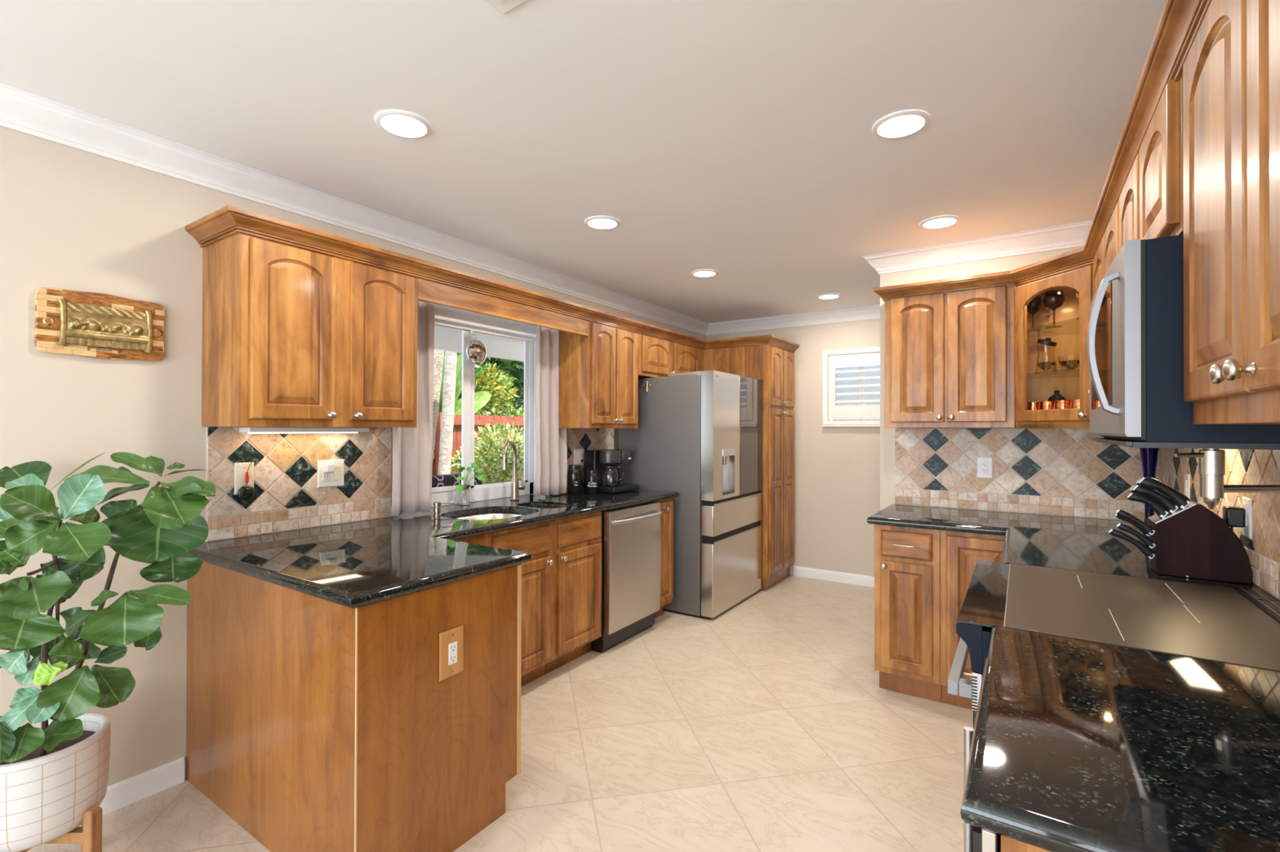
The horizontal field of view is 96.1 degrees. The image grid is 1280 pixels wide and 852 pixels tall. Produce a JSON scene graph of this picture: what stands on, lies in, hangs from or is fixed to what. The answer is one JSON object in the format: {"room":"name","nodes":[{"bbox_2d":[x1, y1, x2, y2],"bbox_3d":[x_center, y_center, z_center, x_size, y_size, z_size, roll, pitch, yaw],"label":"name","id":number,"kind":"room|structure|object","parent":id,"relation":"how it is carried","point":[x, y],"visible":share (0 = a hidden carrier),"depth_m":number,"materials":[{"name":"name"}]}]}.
{"room":"kitchen","nodes":[
{"label":"kitchen","id":0,"kind":"room"},
{"bbox_2d":[0,125,705,786],"bbox_3d":[-1.967,0.157,2.089,0.150,2.440,9.600,0,0,34],"label":"wall","id":1,"kind":"structure","parent":0,"point":[72,219],"depth_m":2.08,"materials":[{"name":"paint"}]},
{"bbox_2d":[34,287,164,361],"bbox_3d":[-1.887,-0.353,2.029,0.049,0.233,0.342,0,0,34],"label":"wall plaque","id":2,"kind":"object","parent":1,"relation":"attached to","point":[100,326],"visible":1,"depth_m":2.01,"materials":[{"name":"brown wood"}]},
{"bbox_2d":[98,757,184,816],"bbox_3d":[-3.121,1.319,0.203,0.013,0.090,4.875,0,0,34],"label":"baseboard","id":3,"kind":"structure","parent":1,"relation":"attached to","point":[125,793],"depth_m":2.12,"materials":[{"name":"paint"}]},
{"bbox_2d":[205,426,391,542],"bbox_3d":[-1.508,0.236,2.633,0.010,0.461,0.805,0,0,34],"label":"tile backsplash","id":4,"kind":"structure","parent":1,"relation":"attached to","point":[287,497],"depth_m":2.56,"materials":[{"name":"tile"}]},
{"bbox_2d":[234,462,253,494],"bbox_3d":[-1.652,0.218,2.401,0.008,0.131,0.072,0,0,34],"label":"wall plate","id":5,"kind":"object","parent":4,"relation":"attached to","point":[240,468],"visible":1,"depth_m":2.39,"materials":[{"name":"beige plastic"}]},
{"bbox_2d":[237,462,254,500],"bbox_3d":[-1.641,0.231,2.397,0.026,0.161,0.064,0,0,34],"label":"hanging ornament","id":6,"kind":"object","parent":5,"relation":"hanging from","point":[246,492],"visible":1,"depth_m":2.39,"materials":[{"name":"green glass"}]},
{"bbox_2d":[317,459,344,488],"bbox_3d":[-1.451,0.223,2.702,0.009,0.127,0.124,0,0,34],"label":"wall plate","id":7,"kind":"object","parent":4,"relation":"attached to","point":[335,478],"visible":0.82,"depth_m":2.70,"materials":[{"name":"white plastic"}]},
{"bbox_2d":[201,232,417,427],"bbox_3d":[-1.379,-0.355,2.494,0.376,0.720,0.746,0,0,34],"label":"upper cabinet","id":8,"kind":"object","parent":1,"relation":"attached to","point":[293,336],"visible":1,"depth_m":2.28,"materials":[{"name":"brown wood"}]},
{"bbox_2d":[239,426,368,433],"bbox_3d":[-1.462,0.019,2.541,0.090,0.026,0.510,0,0,34],"label":"light","id":9,"kind":"object","parent":8,"relation":"attached to","point":[242,429],"visible":0.99,"depth_m":2.48,"materials":[{"name":"white plastic"}]},
{"bbox_2d":[248,431,357,433],"bbox_3d":[-1.479,0.030,2.552,0.040,0.005,0.450,0,0,34],"label":"diffuser","id":10,"kind":"object","parent":9,"relation":"attached to","point":[335,432],"depth_m":2.56,"materials":[{"name":"beige plastic"}]},
{"bbox_2d":[185,204,799,352],"bbox_3d":[-0.121,-0.733,3.784,0.660,0.070,4.476,0,0,39],"label":"crown molding","id":11,"kind":"structure","parent":8,"relation":"attached to","point":[228,220],"depth_m":2.66,"materials":[{"name":"brown wood"}]},
{"bbox_2d":[417,277,588,336],"bbox_3d":[-0.706,-0.654,3.272,0.020,0.110,1.290,0,0,34],"label":"window valance","id":12,"kind":"object","parent":8,"relation":"attached to","point":[430,291],"visible":0.86,"depth_m":3.13,"materials":[{"name":"brown wood"}]},
{"bbox_2d":[0,82,879,335],"bbox_3d":[-0.526,-1.012,1.143,3.298,0.104,9.289,0,0,34],"label":"trim","id":13,"kind":"structure","parent":1,"relation":"attached to","point":[20,110],"depth_m":2.56,"materials":[{"name":"paint"}]},
{"bbox_2d":[392,494,542,516],"bbox_3d":[-1.010,0.492,3.497,0.120,0.039,1.158,0,0,34],"label":"trim","id":14,"kind":"structure","parent":1,"relation":"attached to","point":[453,506],"depth_m":3.56,"materials":[{"name":"black stone"}]},
{"bbox_2d":[455,462,485,505],"bbox_3d":[-1.029,0.345,3.458,0.085,0.253,0.203,0,0,34],"label":"vase","id":15,"kind":"object","parent":14,"relation":"on","point":[464,491],"visible":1,"depth_m":3.42,"materials":[{"name":"clear glass"}]},
{"bbox_2d":[466,329,486,364],"bbox_3d":[-1.004,-0.483,3.521,0.071,0.221,0.146,0,0,34],"label":"ornament","id":16,"kind":"object","parent":1,"relation":"hanging from","point":[476,352],"visible":1,"depth_m":3.49,"materials":[{"name":"silver metal"}]},
{"bbox_2d":[431,324,533,507],"bbox_3d":[-1.069,-0.108,3.541,0.034,1.160,1.158,0,0,34],"label":"window","id":17,"kind":"structure","parent":1,"relation":"in","point":[501,490],"depth_m":3.59,"materials":[{"name":"plastic"}]},
{"bbox_2d":[434,303,536,342],"bbox_3d":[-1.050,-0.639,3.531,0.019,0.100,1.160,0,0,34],"label":"trim","id":18,"kind":"structure","parent":1,"relation":"attached to","point":[442,317],"depth_m":3.61,"materials":[{"name":"paint"}]},
{"bbox_2d":[533,328,536,494],"bbox_3d":[-0.690,-0.105,3.980,0.117,1.159,0.010,0,0,34],"label":"trim","id":19,"kind":"structure","parent":1,"relation":"attached to","point":[534,446],"depth_m":4.00,"materials":[{"name":"paint"}]},
{"bbox_2d":[548,428,613,495],"bbox_3d":[-0.420,0.247,4.269,0.010,0.461,0.755,0,0,34],"label":"tile backsplash","id":20,"kind":"structure","parent":1,"relation":"attached to","point":[586,439],"depth_m":4.29,"materials":[{"name":"tile"}]},
{"bbox_2d":[559,320,638,428],"bbox_3d":[-0.294,-0.344,4.126,0.376,0.720,0.590,0,0,34],"label":"upper cabinet","id":21,"kind":"object","parent":1,"relation":"attached to","point":[598,371],"visible":1,"depth_m":3.92,"materials":[{"name":"brown wood"}]},
{"bbox_2d":[638,333,703,378],"bbox_3d":[0.165,-0.539,4.816,0.376,0.320,1.061,0,0,34],"label":"upper cabinet","id":22,"kind":"object","parent":1,"relation":"attached to","point":[657,357],"visible":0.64,"depth_m":4.58,"materials":[{"name":"brown wood"}]},
{"bbox_3d":[-0.911,-0.679,3.434,0.017,0.017,1.300,0,0,34],"label":"curtain rod","id":23,"kind":"object","parent":1,"relation":"attached to","visible":0},
{"bbox_2d":[391,300,435,516],"bbox_3d":[-1.189,-0.108,3.013,0.063,1.138,0.252,0,0,34],"label":"curtain","id":24,"kind":"object","parent":23,"relation":"hanging from","point":[412,447],"visible":0.59,"depth_m":3.06,"materials":[{"name":"fabric"}]},
{"bbox_2d":[534,325,567,497],"bbox_3d":[-0.599,-0.101,3.899,0.066,1.140,0.318,0,0,34],"label":"curtain","id":25,"kind":"object","parent":23,"relation":"hanging from","point":[551,441],"visible":0.82,"depth_m":3.85,"materials":[{"name":"fabric"}]},
{"bbox_2d":[26,574,973,851],"bbox_3d":[-0.534,1.435,1.126,3.700,0.120,9.700,0,0,34],"label":"floor","id":26,"kind":"structure","parent":0,"point":[766,723],"depth_m":2.44,"materials":[{"name":"beige tile"}]},
{"bbox_2d":[0,713,110,851],"bbox_3d":[-1.776,1.148,1.698,0.310,0.452,0.310,0,0,34],"label":"planter","id":27,"kind":"object","parent":26,"relation":"on","point":[46,799],"visible":0.76,"depth_m":1.63,"materials":[{"name":"white ceramic"}]},
{"bbox_2d":[0,452,215,763],"bbox_3d":[-1.614,0.529,1.719,0.639,0.901,0.470,0,0,-24],"label":"fiddle leaf fig","id":28,"kind":"object","parent":27,"relation":"on","point":[161,531],"visible":1,"depth_m":1.63,"materials":[{"name":"green plant"}]},
{"bbox_2d":[186,561,521,851],"bbox_3d":[-1.103,0.943,2.175,1.187,0.872,0.626,0,0,34],"label":"base cabinet","id":29,"kind":"object","parent":26,"relation":"on","point":[314,724],"visible":0.85,"depth_m":1.83,"materials":[{"name":"brown wood"}]},
{"bbox_2d":[187,488,679,608],"bbox_3d":[-0.511,0.491,3.052,1.203,0.040,2.789,0,0,34],"label":"countertop","id":30,"kind":"structure","parent":29,"relation":"on","point":[354,565],"depth_m":2.15,"materials":[{"name":"black stone"}]},
{"bbox_2d":[456,507,544,519],"bbox_3d":[-0.733,0.608,3.238,0.456,0.192,0.785,0,0,34],"label":"sink","id":31,"kind":"object","parent":30,"relation":"in","point":[488,516],"visible":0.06,"depth_m":3.36,"materials":[{"name":"metal"}]},
{"bbox_2d":[502,440,524,500],"bbox_3d":[-0.813,0.283,3.637,0.070,0.380,0.238,0,0,19],"label":"kitchen faucet","id":32,"kind":"object","parent":30,"relation":"on","point":[515,487],"visible":1,"depth_m":3.66,"materials":[{"name":"silver metal"}]},
{"bbox_2d":[568,464,581,494],"bbox_3d":[-0.460,0.373,4.045,0.096,0.205,0.094,0,0,34],"label":"canister","id":33,"kind":"object","parent":30,"relation":"on","point":[574,470],"visible":1,"depth_m":4.01,"materials":[{"name":"black glass"}]},
{"bbox_2d":[586,469,597,493],"bbox_3d":[-0.338,0.393,4.083,0.076,0.165,0.078,0,0,-5],"label":"canister","id":34,"kind":"object","parent":30,"relation":"on","point":[592,477],"visible":1,"depth_m":4.05,"materials":[{"name":"black glass"}]},
{"bbox_2d":[580,448,639,493],"bbox_3d":[-0.222,0.328,4.265,0.306,0.299,0.342,0,0,34],"label":"coffee maker","id":35,"kind":"object","parent":30,"relation":"on","point":[606,462],"visible":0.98,"depth_m":4.17,"materials":[{"name":"black plastic"}]},
{"bbox_2d":[439,625,463,681],"bbox_3d":[-0.604,0.730,1.849,0.010,0.150,0.092,0,0,34],"label":"power outlet","id":36,"kind":"object","parent":29,"relation":"attached to","point":[451,642],"visible":1,"depth_m":1.84,"materials":[{"name":"brown plastic"}]},
{"bbox_2d":[448,641,457,665],"bbox_3d":[-0.601,0.730,1.847,0.002,0.068,0.033,0,0,34],"label":"receptacle","id":37,"kind":"object","parent":36,"relation":"attached to","point":[452,646],"depth_m":1.84,"materials":[{"name":"white plastic"}]},
{"bbox_2d":[454,511,601,686],"bbox_3d":[-0.814,0.948,3.112,0.632,0.871,1.290,0,0,34],"label":"base cabinet","id":38,"kind":"object","parent":26,"relation":"on","point":[562,580],"visible":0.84,"depth_m":3.16,"materials":[{"name":"brown wood"}]},
{"bbox_2d":[591,501,662,653],"bbox_3d":[-0.238,0.955,3.864,0.640,0.867,0.590,0,0,34],"label":"dishwasher","id":39,"kind":"object","parent":26,"relation":"on","point":[631,553],"visible":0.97,"depth_m":3.65,"materials":[{"name":"silver metal"}]},
{"bbox_2d":[654,497,673,617],"bbox_3d":[-0.054,0.956,4.253,0.632,0.871,0.248,0,0,34],"label":"base cabinet","id":40,"kind":"object","parent":26,"relation":"on","point":[667,504],"visible":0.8,"depth_m":4.11,"materials":[{"name":"brown wood"}]},
{"bbox_2d":[618,370,762,619],"bbox_3d":[0.432,0.500,4.708,0.842,1.789,0.920,0,0,34],"label":"refrigerator","id":41,"kind":"object","parent":26,"relation":"on","point":[698,437],"visible":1,"depth_m":4.28,"materials":[{"name":"silver metal"}]},
{"bbox_2d":[740,376,762,494],"bbox_3d":[0.908,0.074,4.674,0.002,0.930,0.453,0,0,34],"label":"door","id":42,"kind":"structure","parent":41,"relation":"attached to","point":[751,388],"depth_m":4.67,"materials":[{"name":"silver metal"}]},
{"bbox_2d":[703,344,794,591],"bbox_3d":[0.890,0.352,5.362,0.976,2.094,0.653,0,0,34],"label":"pantry cabinet","id":43,"kind":"object","parent":26,"relation":"on","point":[775,366],"visible":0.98,"depth_m":5.00,"materials":[{"name":"brown wood"}]},
{"bbox_2d":[874,524,941,702],"bbox_3d":[1.507,0.954,3.158,0.308,0.871,0.634,0,0,34],"label":"base cabinet","id":44,"kind":"object","parent":26,"relation":"on","point":[907,560],"visible":0.9,"depth_m":2.93,"materials":[{"name":"brown wood"}]},
{"bbox_2d":[940,530,1004,709],"bbox_3d":[1.792,0.951,2.483,0.910,0.871,1.441,0,0,34],"label":"base cabinet","id":45,"kind":"object","parent":26,"relation":"on","point":[960,552],"visible":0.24,"depth_m":2.80,"materials":[{"name":"brown wood"}]},
{"bbox_2d":[866,504,1261,588],"bbox_3d":[1.655,0.493,2.577,1.258,0.040,1.446,0,0,34],"label":"countertop","id":46,"kind":"structure","parent":45,"relation":"on","point":[1086,544],"depth_m":2.48,"materials":[{"name":"black stone"}]},
{"bbox_2d":[1139,448,1159,524],"bbox_3d":[2.342,0.264,2.644,0.080,0.420,0.080,0,0,34],"label":"vase","id":47,"kind":"object","parent":46,"relation":"on","point":[1148,456],"visible":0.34,"depth_m":2.63,"materials":[{"name":"blue glass"}]},
{"bbox_2d":[1148,500,1252,584],"bbox_3d":[1.751,0.354,1.807,0.216,0.229,0.126,0,0,34],"label":"knife block","id":48,"kind":"object","parent":46,"relation":"on","point":[1192,541],"visible":0.87,"depth_m":1.76,"materials":[{"name":"brown wood"}]},
{"bbox_2d":[1108,528,1155,559],"bbox_3d":[1.599,0.384,1.870,0.119,0.090,0.012,0,0,34],"label":"kitchen knife","id":49,"kind":"object","parent":48,"relation":"in","point":[1150,554],"visible":1,"depth_m":1.86,"materials":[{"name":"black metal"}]},
{"bbox_2d":[1115,509,1155,535],"bbox_3d":[1.604,0.312,1.861,0.101,0.078,0.013,0,0,34],"label":"kitchen knife","id":50,"kind":"object","parent":48,"relation":"in","point":[1147,528],"visible":1,"depth_m":1.85,"materials":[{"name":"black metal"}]},
{"bbox_2d":[1115,523,1155,549],"bbox_3d":[1.603,0.355,1.857,0.098,0.077,0.013,0,0,34],"label":"kitchen knife","id":51,"kind":"object","parent":48,"relation":"in","point":[1147,541],"visible":1,"depth_m":1.85,"materials":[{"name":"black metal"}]},
{"bbox_2d":[1126,493,1168,519],"bbox_3d":[1.629,0.256,1.845,0.102,0.079,0.017,0,0,34],"label":"kitchen knife","id":52,"kind":"object","parent":48,"relation":"in","point":[1162,512],"visible":1,"depth_m":1.84,"materials":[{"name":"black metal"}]},
{"bbox_2d":[1132,484,1178,513],"bbox_3d":[1.650,0.235,1.841,0.114,0.088,0.018,0,0,34],"label":"kitchen knife","id":53,"kind":"object","parent":48,"relation":"in","point":[1163,500],"visible":1,"depth_m":1.83,"materials":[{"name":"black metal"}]},
{"bbox_2d":[1137,477,1191,509],"bbox_3d":[1.661,0.213,1.822,0.126,0.098,0.020,0,0,34],"label":"kitchen knife","id":54,"kind":"object","parent":48,"relation":"in","point":[1180,500],"visible":1,"depth_m":1.81,"materials":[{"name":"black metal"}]},
{"bbox_2d":[964,726,1000,851],"bbox_3d":[0.791,0.933,0.848,0.564,0.846,0.596,0,0,34],"label":"beverage cooler","id":55,"kind":"object","parent":26,"relation":"on","point":[975,839],"visible":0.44,"depth_m":0.81,"materials":[{"name":"silver metal"}]},
{"bbox_2d":[1000,835,1049,851],"bbox_3d":[0.893,0.940,0.849,0.591,0.871,0.722,0,0,34],"label":"base cabinet","id":56,"kind":"object","parent":26,"relation":"on","point":[1007,845],"visible":0.04,"depth_m":0.71,"materials":[{"name":"brown wood"}]},
{"bbox_2d":[960,626,1279,851],"bbox_3d":[0.875,0.482,0.850,0.643,0.040,0.754,0,0,34],"label":"countertop","id":57,"kind":"structure","parent":56,"relation":"on","point":[1077,745],"depth_m":0.82,"materials":[{"name":"black stone"}]},
{"bbox_2d":[946,560,1279,729],"bbox_3d":[1.254,0.908,1.509,0.722,0.906,0.755,0,0,34],"label":"range","id":58,"kind":"object","parent":26,"relation":"on","point":[1239,626],"visible":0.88,"depth_m":1.43,"materials":[{"name":"black glass"}]},
{"bbox_2d":[1004,563,1279,672],"bbox_3d":[1.278,0.470,1.496,0.540,0.008,0.755,0,0,34],"label":"cooktop","id":59,"kind":"object","parent":58,"relation":"in","point":[1209,623],"depth_m":1.42,"materials":[{"name":"glass"}]},
{"bbox_2d":[0,0,1164,323],"bbox_3d":[-0.528,-1.125,1.140,3.700,0.120,9.700,0,0,34],"label":"ceiling","id":60,"kind":"structure","parent":0,"point":[735,139],"depth_m":1.91,"materials":[{"name":"paint"}]},
{"bbox_2d":[374,109,431,138],"bbox_3d":[-0.830,-1.056,2.020,0.184,0.008,0.184,0,0,34],"label":"recessed light","id":61,"kind":"object","parent":60,"relation":"in","point":[404,124],"visible":1,"depth_m":2.01,"materials":[{"name":"paint"}]},
{"bbox_2d":[486,0,526,13],"bbox_3d":[-0.311,-1.058,1.275,0.288,0.012,0.287,0,0,34],"label":"ceiling vent","id":62,"kind":"object","parent":60,"relation":"in","point":[503,6],"visible":1,"depth_m":1.44,"materials":[{"name":"paint"}]},
{"bbox_2d":[584,215,620,229],"bbox_3d":[-0.194,-1.050,2.976,0.184,0.008,0.184,0,0,34],"label":"recessed light","id":63,"kind":"object","parent":60,"relation":"in","point":[600,222],"visible":1,"depth_m":2.96,"materials":[{"name":"paint"}]},
{"bbox_2d":[690,269,718,277],"bbox_3d":[0.442,-1.044,3.934,0.184,0.008,0.184,0,0,34],"label":"recessed light","id":64,"kind":"object","parent":60,"relation":"in","point":[700,273],"visible":1,"depth_m":3.91,"materials":[{"name":"paint"}]},
{"bbox_2d":[872,109,929,138],"bbox_3d":[0.913,-1.053,2.013,0.184,0.008,0.184,0,0,34],"label":"recessed light","id":65,"kind":"object","parent":60,"relation":"in","point":[900,124],"visible":1,"depth_m":2.00,"materials":[{"name":"paint"}]},
{"bbox_2d":[920,215,959,229],"bbox_3d":[1.540,-1.046,2.956,0.184,0.008,0.184,0,0,34],"label":"recessed light","id":66,"kind":"object","parent":60,"relation":"in","point":[941,221],"visible":1,"depth_m":2.94,"materials":[{"name":"paint"}]},
{"bbox_2d":[705,318,879,577],"bbox_3d":[2.087,0.181,5.067,3.300,2.440,0.150,0,0,34],"label":"wall","id":67,"kind":"structure","parent":0,"point":[837,469],"depth_m":5.22,"materials":[{"name":"paint"}]},
{"bbox_2d":[793,565,874,587],"bbox_3d":[2.428,1.355,4.733,2.365,0.090,0.013,0,0,34],"label":"baseboard","id":68,"kind":"structure","parent":67,"relation":"attached to","point":[829,575],"depth_m":5.17,"materials":[{"name":"paint"}]},
{"bbox_2d":[822,346,879,426],"bbox_3d":[1.956,-0.339,5.099,0.653,0.689,0.126,0,0,34],"label":"window","id":69,"kind":"structure","parent":67,"relation":"in","point":[861,411],"depth_m":5.12,"materials":[{"name":"paint"}]},
{"bbox_2d":[880,245,1162,511],"bbox_3d":[2.071,0.172,3.251,1.315,2.440,0.130,0,0,34],"label":"wall partition","id":70,"kind":"structure","parent":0,"point":[886,435],"depth_m":3.49,"materials":[{"name":"paint"}]},
{"bbox_2d":[884,285,1015,427],"bbox_3d":[1.707,-0.350,3.178,0.612,0.719,0.376,0,0,34],"label":"upper cabinet","id":71,"kind":"object","parent":70,"relation":"attached to","point":[949,357],"visible":1,"depth_m":3.03,"materials":[{"name":"brown wood"}]},
{"bbox_2d":[873,0,1211,302],"bbox_3d":[1.397,-0.745,1.923,0.831,0.070,3.196,0,0,15],"label":"crown molding","id":72,"kind":"structure","parent":71,"relation":"attached to","point":[1180,21],"depth_m":1.56,"materials":[{"name":"brown wood"}]},
{"bbox_2d":[862,220,1092,275],"bbox_3d":[2.014,-0.996,3.246,1.399,0.104,0.215,0,0,34],"label":"trim","id":73,"kind":"structure","parent":70,"relation":"attached to","point":[1073,234],"depth_m":3.22,"materials":[{"name":"paint"}]},
{"bbox_2d":[894,428,1159,521],"bbox_3d":[2.061,0.245,3.173,1.214,0.465,0.010,0,0,34],"label":"tile backsplash","id":74,"kind":"structure","parent":70,"relation":"attached to","point":[1056,472],"depth_m":3.15,"materials":[{"name":"tile"}]},
{"bbox_2d":[976,457,992,478],"bbox_3d":[1.943,0.234,3.240,0.078,0.120,0.009,0,0,34],"label":"wall plate","id":75,"kind":"object","parent":74,"relation":"attached to","point":[984,464],"visible":1,"depth_m":3.24,"materials":[{"name":"white plastic"}]},
{"bbox_3d":[0.905,0.153,0.177,0.150,2.440,9.600,0,0,34],"label":"wall","id":76,"kind":"structure","parent":0,"visible":0},
{"bbox_2d":[1014,263,1093,428],"bbox_3d":[2.140,-0.350,2.732,0.600,0.721,0.642,0,0,34],"label":"upper cabinet","id":77,"kind":"object","parent":76,"relation":"attached to","point":[1071,338],"visible":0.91,"depth_m":2.84,"materials":[{"name":"brown wood"}]},
{"bbox_2d":[1026,295,1042,332],"bbox_3d":[2.017,-0.576,2.950,0.084,0.175,0.084,0,0,34],"label":"wine glass","id":78,"kind":"object","parent":77,"relation":"on","point":[1035,305],"visible":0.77,"depth_m":2.92,"materials":[{"name":"red"}]},
{"bbox_2d":[1035,337,1057,373],"bbox_3d":[2.056,-0.355,2.910,0.091,0.186,0.091,0,0,34],"label":"glass pitcher","id":79,"kind":"object","parent":77,"relation":"on","point":[1046,362],"visible":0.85,"depth_m":2.88,"materials":[{"name":"clear glass"}]},
{"bbox_2d":[1026,368,1079,379],"bbox_3d":[2.148,-0.259,2.741,0.560,0.006,0.578,0,0,34],"label":"glass shelf","id":80,"kind":"object","parent":77,"relation":"attached to","point":[1070,374],"depth_m":2.92,"materials":[{"name":"clear glass"}]},
{"bbox_2d":[1043,289,1065,328],"bbox_3d":[2.043,-0.576,2.837,0.087,0.175,0.087,0,0,34],"label":"wine glass","id":81,"kind":"object","parent":77,"relation":"on","point":[1054,300],"visible":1,"depth_m":2.81,"materials":[{"name":"red"}]},
{"bbox_2d":[1057,354,1079,370],"bbox_3d":[2.079,-0.300,2.763,0.120,0.075,0.120,0,0,34],"label":"glass bowl","id":82,"kind":"object","parent":77,"relation":"on","point":[1067,362],"visible":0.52,"depth_m":2.73,"materials":[{"name":"clear glass"}]},
{"bbox_2d":[1093,201,1119,297],"bbox_3d":[1.850,-0.355,2.068,0.346,0.719,0.806,0,0,34],"label":"upper cabinet","id":83,"kind":"object","parent":76,"relation":"attached to","point":[1108,250],"visible":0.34,"depth_m":2.04,"materials":[{"name":"brown wood"}]},
{"bbox_2d":[1119,72,1183,250],"bbox_3d":[1.418,-0.557,1.412,0.354,0.325,0.760,0,0,34],"label":"upper cabinet","id":84,"kind":"object","parent":76,"relation":"attached to","point":[1151,197],"visible":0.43,"depth_m":1.27,"materials":[{"name":"brown wood"}]},
{"bbox_2d":[1086,234,1279,449],"bbox_3d":[1.372,-0.171,1.439,0.447,0.437,0.760,0,0,34],"label":"microwave","id":85,"kind":"object","parent":84,"relation":"attached to","point":[1135,344],"visible":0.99,"depth_m":1.20,"materials":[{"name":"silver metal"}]},
{"bbox_2d":[1161,448,1279,599],"bbox_3d":[1.754,0.236,1.599,0.010,0.465,2.948,0,0,34],"label":"tile backsplash","id":86,"kind":"structure","parent":76,"relation":"attached to","point":[1242,467],"depth_m":1.69,"materials":[{"name":"tile"}]},
{"bbox_2d":[1173,448,1279,509],"bbox_3d":[1.363,0.117,1.274,0.341,0.136,0.060,0,0,3],"label":"pot filler","id":87,"kind":"object","parent":86,"relation":"attached to","point":[1211,462],"visible":0.94,"depth_m":1.27,"materials":[{"name":"silver metal"}]},
{"bbox_2d":[1241,497,1252,539],"bbox_3d":[1.842,0.278,1.748,0.009,0.120,0.075,0,0,34],"label":"wall plate","id":88,"kind":"object","parent":86,"relation":"attached to","point":[1246,503],"visible":0.88,"depth_m":1.73,"materials":[{"name":"white plastic"}]},
{"bbox_2d":[1222,506,1244,531],"bbox_3d":[1.833,0.349,1.775,0.049,0.202,0.074,0,0,34],"label":"power adapter","id":89,"kind":"object","parent":88,"relation":"attached to","point":[1233,517],"visible":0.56,"depth_m":1.75,"materials":[{"name":"black plastic"}]},
{"bbox_2d":[1182,0,1279,425],"bbox_3d":[0.975,-0.364,0.742,0.334,0.719,0.832,0,0,34],"label":"upper cabinet","id":90,"kind":"object","parent":76,"relation":"attached to","point":[1231,66],"visible":1,"depth_m":0.87,"materials":[{"name":"brown wood"}]},
{"label":"outside","id":91,"kind":"structure","parent":0,"visible":0},
{"bbox_3d":[-4.561,1.567,10.832,13.840,0.100,19.000,0,0,34],"label":"ground","id":92,"kind":"structure","parent":91,"visible":0},
{"bbox_2d":[432,349,444,458],"bbox_3d":[-2.356,-0.701,6.966,2.660,4.438,2.660,0,0,34],"label":"palm tree","id":93,"kind":"object","parent":92,"relation":"on","point":[438,356],"visible":0.06,"depth_m":6.73,"materials":[{"name":"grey plant"}]},
{"bbox_2d":[437,351,457,475],"bbox_3d":[-2.518,-0.701,7.806,2.660,4.426,2.660,0,0,34],"label":"palm tree","id":94,"kind":"object","parent":92,"relation":"on","point":[451,357],"visible":0.15,"depth_m":7.66,"materials":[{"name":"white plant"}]},
{"bbox_2d":[431,473,482,507],"bbox_3d":[-1.696,0.930,4.519,0.646,1.120,0.655,0,0,34],"label":"patio chair","id":95,"kind":"object","parent":92,"relation":"on","point":[448,480],"visible":0.08,"depth_m":4.33,"materials":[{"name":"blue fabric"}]},
{"bbox_2d":[438,353,491,414],"bbox_3d":[-3.058,-0.026,8.794,0.949,3.072,1.275,0,0,22],"label":"banana plant","id":96,"kind":"object","parent":92,"relation":"on","point":[482,398],"visible":0.13,"depth_m":8.73,"materials":[{"name":"green plant"}]},
{"bbox_2d":[431,412,524,499],"bbox_3d":[-2.299,0.663,9.197,0.160,1.700,6.373,0,0,34],"label":"fence","id":97,"kind":"object","parent":92,"relation":"on","point":[479,420],"visible":0.09,"depth_m":8.69,"materials":[{"name":"red wood"}]},
{"bbox_2d":[457,362,518,416],"bbox_3d":[-2.830,0.172,10.211,1.149,2.692,1.419,0,0,34],"label":"shrub","id":98,"kind":"object","parent":92,"relation":"on","point":[500,383],"visible":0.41,"depth_m":10.08,"materials":[{"name":"green plant"}]},
{"bbox_2d":[450,421,527,501],"bbox_3d":[-2.019,0.748,8.381,1.256,1.670,1.732,0,0,34],"label":"shrub","id":99,"kind":"object","parent":92,"relation":"on","point":[493,474],"visible":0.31,"depth_m":8.08,"materials":[{"name":"green plant"}]},
{"bbox_2d":[457,352,524,412],"bbox_3d":[-3.170,-0.737,12.091,3.068,4.526,4.356,0,0,34],"label":"tree","id":100,"kind":"object","parent":92,"relation":"on","point":[515,369],"visible":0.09,"depth_m":11.51,"materials":[{"name":"green plant"}]},
{"bbox_2d":[474,401,524,416],"bbox_3d":[-2.503,0.527,10.194,0.993,1.983,2.360,0,0,34],"label":"shrub","id":101,"kind":"object","parent":92,"relation":"on","point":[509,413],"visible":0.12,"depth_m":10.06,"materials":[{"name":"green plant"}]},
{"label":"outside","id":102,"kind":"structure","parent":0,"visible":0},
{"bbox_3d":[4.502,1.554,4.597,8.160,0.100,1.740,0,0,34],"label":"yard","id":103,"kind":"structure","parent":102,"visible":0},
{"bbox_2d":[832,366,879,420],"bbox_3d":[3.813,-0.239,6.173,5.050,3.500,0.100,0,0,34],"label":"wall","id":104,"kind":"structure","parent":103,"relation":"on","point":[871,373],"depth_m":6.93,"materials":[{"name":"white paint"}]},
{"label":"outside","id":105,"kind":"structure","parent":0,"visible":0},
{"bbox_2d":[434,325,524,361],"bbox_3d":[-0.745,-0.958,6.328,2.390,0.280,7.300,0,0,34],"label":"patio cover","id":106,"kind":"object","parent":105,"point":[448,340],"visible":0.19,"depth_m":6.64,"materials":[{"name":"white"}]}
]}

